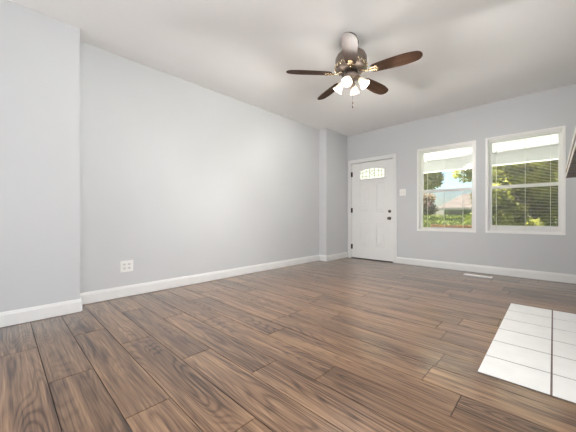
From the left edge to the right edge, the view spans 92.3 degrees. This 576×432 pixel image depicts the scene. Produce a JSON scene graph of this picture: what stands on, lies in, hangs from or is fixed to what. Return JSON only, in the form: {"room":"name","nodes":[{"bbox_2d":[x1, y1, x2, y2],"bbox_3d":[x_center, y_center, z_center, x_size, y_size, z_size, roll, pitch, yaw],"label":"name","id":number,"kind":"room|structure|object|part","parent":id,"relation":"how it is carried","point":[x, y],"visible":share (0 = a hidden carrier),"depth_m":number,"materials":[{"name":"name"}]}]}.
{"room":"empty living room","nodes":[
{"label":"empty living room","id":0,"kind":"room"},
{"bbox_2d":[0,0,346,311],"bbox_3d":[-3.087,-0.391,1.797,0.481,2.775,12.718,0,0,44],"label":"wall","id":1,"kind":"structure","parent":0,"point":[107,159],"depth_m":3.14,"materials":[{"name":"grey paint"}]},
{"bbox_2d":[120,260,132,272],"bbox_3d":[-1.811,0.554,3.107,0.009,0.128,0.132,0,0,44],"label":"wall outlet","id":2,"kind":"object","parent":1,"relation":"attached to","point":[125,266],"visible":1,"depth_m":3.10,"materials":[{"name":"white plastic"}]},
{"bbox_2d":[0,252,347,327],"bbox_3d":[-2.997,0.836,1.700,0.245,0.122,12.302,0,0,44],"label":"baseboard","id":3,"kind":"structure","parent":1,"relation":"attached to","point":[13,317],"depth_m":3.14,"materials":[{"name":"white paint"}]},
{"bbox_2d":[0,257,575,431],"bbox_3d":[-1.581,0.957,0.455,4.112,0.120,12.568,0,0,44],"label":"floor","id":4,"kind":"structure","parent":0,"point":[347,344],"depth_m":1.76,"materials":[{"name":"brown wood"}]},
{"bbox_2d":[463,273,491,277],"bbox_3d":[2.872,0.889,4.188,0.355,0.014,0.110,0,0,44],"label":"floor vent","id":5,"kind":"object","parent":4,"relation":"in","point":[465,273],"visible":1,"depth_m":4.19,"materials":[{"name":"white metal"}]},
{"bbox_2d":[478,303,575,403],"bbox_3d":[1.917,0.893,2.009,0.615,0.006,1.737,0,0,44],"label":"hearth","id":6,"kind":"object","parent":4,"relation":"on","point":[533,348],"visible":1,"depth_m":1.83,"materials":[{"name":"white tile"}]},
{"bbox_2d":[9,0,575,135],"bbox_3d":[-1.650,-1.853,0.383,4.812,0.150,12.868,0,0,44],"label":"ceiling","id":7,"kind":"structure","parent":0,"point":[475,52],"depth_m":2.86,"materials":[{"name":"paint"}]},
{"bbox_2d":[286,32,422,107],"bbox_3d":[0.683,-1.445,2.835,1.257,0.667,1.239,0,0,44],"label":"ceiling fan","id":8,"kind":"object","parent":7,"relation":"hanging from","point":[350,62],"visible":1,"depth_m":2.72,"materials":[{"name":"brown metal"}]},
{"bbox_3d":[0.210,-1.454,2.790,0.457,0.006,0.143,0,13,-4],"label":"blade","id":9,"kind":"part","parent":8,"relation":"part of","materials":[{"name":"brown wood"}]},
{"bbox_3d":[0.479,-1.454,3.223,0.143,0.006,0.457,-13,5,-21],"label":"blade","id":10,"kind":"part","parent":8,"relation":"part of","materials":[{"name":"brown wood"}]},
{"bbox_3d":[0.540,-1.349,2.878,0.106,0.093,0.106,42,19,22],"label":"lamp shade","id":11,"kind":"part","parent":8,"relation":"part of","materials":[{"name":"beige glass"}]},
{"bbox_3d":[0.586,-1.349,2.719,0.106,0.093,0.106,0,-38,29],"label":"lamp shade","id":12,"kind":"part","parent":8,"relation":"part of","materials":[{"name":"beige glass"}]},
{"bbox_3d":[0.538,-1.454,2.400,0.143,0.006,0.457,13,3,14],"label":"blade","id":13,"kind":"part","parent":8,"relation":"part of","materials":[{"name":"brown wood"}]},
{"bbox_3d":[0.699,-1.349,2.923,0.106,0.093,0.106,0,38,29],"label":"lamp shade","id":14,"kind":"part","parent":8,"relation":"part of","materials":[{"name":"beige glass"}]},
{"bbox_3d":[0.744,-1.349,2.764,0.106,0.093,0.106,-42,-19,22],"label":"lamp shade","id":15,"kind":"part","parent":8,"relation":"part of","materials":[{"name":"beige glass"}]},
{"bbox_3d":[0.974,-1.454,3.100,0.457,0.006,0.143,0,-13,-40],"label":"blade","id":16,"kind":"part","parent":8,"relation":"part of","materials":[{"name":"brown wood"}]},
{"bbox_3d":[1.010,-1.454,2.592,0.457,0.006,0.143,0,-12,32],"label":"blade","id":17,"kind":"part","parent":8,"relation":"part of","materials":[{"name":"brown wood"}]},
{"bbox_2d":[347,83,575,274],"bbox_3d":[2.855,-0.341,4.769,4.085,2.875,0.200,0,0,44],"label":"wall","id":18,"kind":"structure","parent":0,"point":[556,107],"depth_m":4.43,"materials":[{"name":"grey paint"}]},
{"bbox_2d":[348,153,396,262],"bbox_3d":[1.765,-0.166,5.773,1.078,2.124,0.261,0,0,44],"label":"door","id":19,"kind":"structure","parent":18,"relation":"in","point":[372,185],"depth_m":5.71,"materials":[{"name":"white paint"}]},
{"bbox_3d":[1.605,0.359,5.844,0.193,0.505,0.009,0,0,44],"label":"raised panel","id":20,"kind":"part","parent":19,"relation":"part of","materials":[{"name":"white paint"}]},
{"bbox_3d":[1.605,-0.407,5.844,0.193,0.608,0.009,0,0,44],"label":"raised panel","id":21,"kind":"part","parent":19,"relation":"part of","materials":[{"name":"white paint"}]},
{"bbox_3d":[1.736,-0.901,5.730,0.584,0.259,0.032,0,0,44],"label":"lite frame","id":22,"kind":"part","parent":19,"relation":"part of","materials":[{"name":"clear glass"}]},
{"bbox_3d":[1.747,-0.901,5.742,0.532,0.207,0.005,0,0,44],"label":"lite glass","id":23,"kind":"part","parent":19,"relation":"part of","materials":[{"name":"clear glass"}]},
{"bbox_3d":[1.857,0.359,5.601,0.193,0.505,0.009,0,0,44],"label":"raised panel","id":24,"kind":"part","parent":19,"relation":"part of","materials":[{"name":"white paint"}]},
{"bbox_3d":[1.857,-0.407,5.601,0.193,0.608,0.009,0,0,44],"label":"raised panel","id":25,"kind":"part","parent":19,"relation":"part of","materials":[{"name":"white paint"}]},
{"bbox_2d":[400,189,405,195],"bbox_3d":[2.181,-0.465,5.265,0.120,0.128,0.018,0,0,44],"label":"light switch","id":26,"kind":"object","parent":18,"relation":"attached to","point":[402,191],"visible":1,"depth_m":5.26,"materials":[{"name":"white plastic"}]},
{"bbox_2d":[417,140,475,232],"bbox_3d":[2.770,-0.489,4.842,0.906,1.491,0.212,0,0,44],"label":"window","id":27,"kind":"structure","parent":18,"relation":"in","point":[420,159],"depth_m":4.85,"materials":[{"name":"white plastic"}]},
{"bbox_2d":[420,143,473,229],"bbox_3d":[2.725,-0.490,4.796,0.822,1.421,0.041,0,0,44],"label":"mini blind","id":28,"kind":"object","parent":27,"relation":"attached to","point":[427,151],"visible":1,"depth_m":4.79,"materials":[{"name":"white plastic"}]},
{"bbox_3d":[2.522,-0.483,4.997,0.004,1.395,0.031,0,0,44],"label":"ladder cord","id":29,"kind":"part","parent":28,"relation":"part of","materials":[{"name":"white fabric"}]},
{"bbox_3d":[2.729,0.214,4.799,0.814,0.012,0.024,0,0,44],"label":"rail","id":30,"kind":"part","parent":28,"relation":"part of","materials":[{"name":"white plastic"}]},
{"bbox_3d":[2.784,-0.821,4.857,0.838,0.760,0.028,0,0,44],"label":"sash","id":31,"kind":"part","parent":27,"relation":"part of","materials":[{"name":"white plastic"}]},
{"bbox_3d":[2.763,-0.131,4.835,0.838,0.711,0.028,0,0,44],"label":"sash","id":32,"kind":"part","parent":27,"relation":"part of","materials":[{"name":"white plastic"}]},
{"bbox_2d":[397,257,575,283],"bbox_3d":[3.087,0.836,4.398,2.735,0.122,0.014,0,0,44],"label":"baseboard","id":33,"kind":"structure","parent":18,"relation":"attached to","point":[530,274],"depth_m":4.28,"materials":[{"name":"white paint"}]},
{"bbox_2d":[485,125,565,234],"bbox_3d":[3.511,-0.492,4.132,0.895,1.488,0.212,0,0,44],"label":"window","id":34,"kind":"structure","parent":18,"relation":"in","point":[561,189],"depth_m":4.03,"materials":[{"name":"white plastic"}]},
{"bbox_2d":[489,129,560,231],"bbox_3d":[3.466,-0.493,4.085,0.811,1.418,0.041,0,0,44],"label":"mini blind","id":35,"kind":"object","parent":34,"relation":"attached to","point":[559,130],"visible":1,"depth_m":4.06,"materials":[{"name":"white plastic"}]},
{"bbox_3d":[3.243,-0.486,4.306,0.004,1.392,0.031,0,0,44],"label":"ladder cord","id":36,"kind":"part","parent":35,"relation":"part of","materials":[{"name":"white fabric"}]},
{"bbox_3d":[3.469,0.209,4.088,0.803,0.012,0.024,0,0,44],"label":"rail","id":37,"kind":"part","parent":35,"relation":"part of","materials":[{"name":"white plastic"}]},
{"bbox_3d":[3.684,-0.486,3.882,0.004,1.392,0.031,0,0,44],"label":"ladder cord","id":38,"kind":"part","parent":35,"relation":"part of","materials":[{"name":"white fabric"}]},
{"bbox_3d":[3.525,-0.822,4.146,0.827,0.762,0.028,0,0,44],"label":"sash","id":39,"kind":"part","parent":34,"relation":"part of","materials":[{"name":"white plastic"}]},
{"bbox_3d":[3.504,-0.134,4.124,0.827,0.706,0.028,0,0,44],"label":"sash","id":40,"kind":"part","parent":34,"relation":"part of","materials":[{"name":"white plastic"}]},
{"bbox_3d":[-0.255,-0.391,-1.060,0.500,2.775,12.518,0,0,44],"label":"wall","id":41,"kind":"structure","parent":0,"visible":0},
{"bbox_2d":[565,127,575,177],"bbox_3d":[2.048,-0.408,1.860,0.220,0.095,1.800,0,0,44],"label":"mantel shelf","id":42,"kind":"object","parent":41,"relation":"attached to","point":[570,169],"visible":1,"depth_m":1.91,"materials":[{"name":"grey wood"}]},
{"label":"outside","id":43,"kind":"structure","parent":0,"visible":0},
{"bbox_3d":[44.157,1.622,46.015,120.000,0.350,112.450,0,0,44],"label":"ground","id":44,"kind":"structure","parent":43,"visible":0},
{"bbox_2d":[423,193,438,214],"bbox_3d":[9.472,-0.150,19.435,1.942,3.192,1.512,0,0,-11],"label":"tree","id":45,"kind":"object","parent":44,"relation":"on","point":[430,211],"visible":0.41,"depth_m":19.05,"materials":[{"name":"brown plant"}]},
{"bbox_2d":[424,172,444,193],"bbox_3d":[5.668,-0.913,12.391,2.549,4.720,1.915,0,0,44],"label":"tree","id":46,"kind":"object","parent":44,"relation":"on","point":[430,179],"visible":0.09,"depth_m":11.55,"materials":[{"name":"green plant"}]},
{"bbox_2d":[423,214,471,223],"bbox_3d":[8.993,0.683,16.015,4.180,1.708,1.398,0,0,44],"label":"hedge","id":47,"kind":"object","parent":44,"relation":"on","point":[441,218],"visible":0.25,"depth_m":15.44,"materials":[{"name":"green plant"}]},
{"bbox_2d":[423,220,471,226],"bbox_3d":[4.624,0.783,10.796,4.893,1.453,0.978,0,0,44],"label":"hedge","id":48,"kind":"object","parent":44,"relation":"on","point":[445,221],"visible":0.14,"depth_m":9.60,"materials":[{"name":"green plant"}]},
{"bbox_2d":[437,194,471,214],"bbox_3d":[15.618,-0.234,22.413,4.100,3.360,8.830,0,0,44],"label":"house","id":49,"kind":"structure","parent":44,"relation":"on","point":[463,210],"depth_m":20.37,"materials":[{"name":"beige"}]},
{"bbox_2d":[451,169,471,182],"bbox_3d":[11.265,-1.742,16.978,2.254,6.377,1.965,0,0,44],"label":"tree","id":50,"kind":"object","parent":44,"relation":"on","point":[462,171],"visible":0.1,"depth_m":17.01,"materials":[{"name":"green plant"}]},
{"bbox_2d":[469,160,557,225],"bbox_3d":[8.733,-1.339,9.940,3.529,5.570,3.108,0,0,44],"label":"tree","id":51,"kind":"object","parent":44,"relation":"on","point":[543,219],"visible":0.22,"depth_m":9.62,"materials":[{"name":"green plant"}]},
{"bbox_3d":[4.428,1.197,6.781,10.000,0.520,4.882,0,0,44],"label":"floor","id":52,"kind":"structure","parent":44,"relation":"on","visible":0},
{"bbox_2d":[431,224,471,227],"bbox_3d":[5.343,0.556,4.990,5.100,0.760,0.120,0,0,44],"label":"porch railing","id":53,"kind":"object","parent":52,"relation":"on","point":[432,225],"visible":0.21,"depth_m":6.40,"materials":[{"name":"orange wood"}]},
{"bbox_3d":[5.361,0.214,4.973,5.050,0.045,0.120,0,0,44],"label":"rail","id":54,"kind":"part","parent":53,"relation":"part of","materials":[{"name":"orange wood"}]},
{"bbox_2d":[424,145,557,172],"bbox_3d":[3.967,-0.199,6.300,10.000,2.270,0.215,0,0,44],"label":"beam","id":55,"kind":"structure","parent":52,"relation":"on","point":[435,163],"depth_m":5.69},
{"bbox_2d":[424,134,557,161],"bbox_3d":[3.511,-1.444,5.825,10.000,0.220,2.232,0,0,44],"label":"ceiling","id":56,"kind":"structure","parent":55,"relation":"on","point":[447,153],"depth_m":5.33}
]}

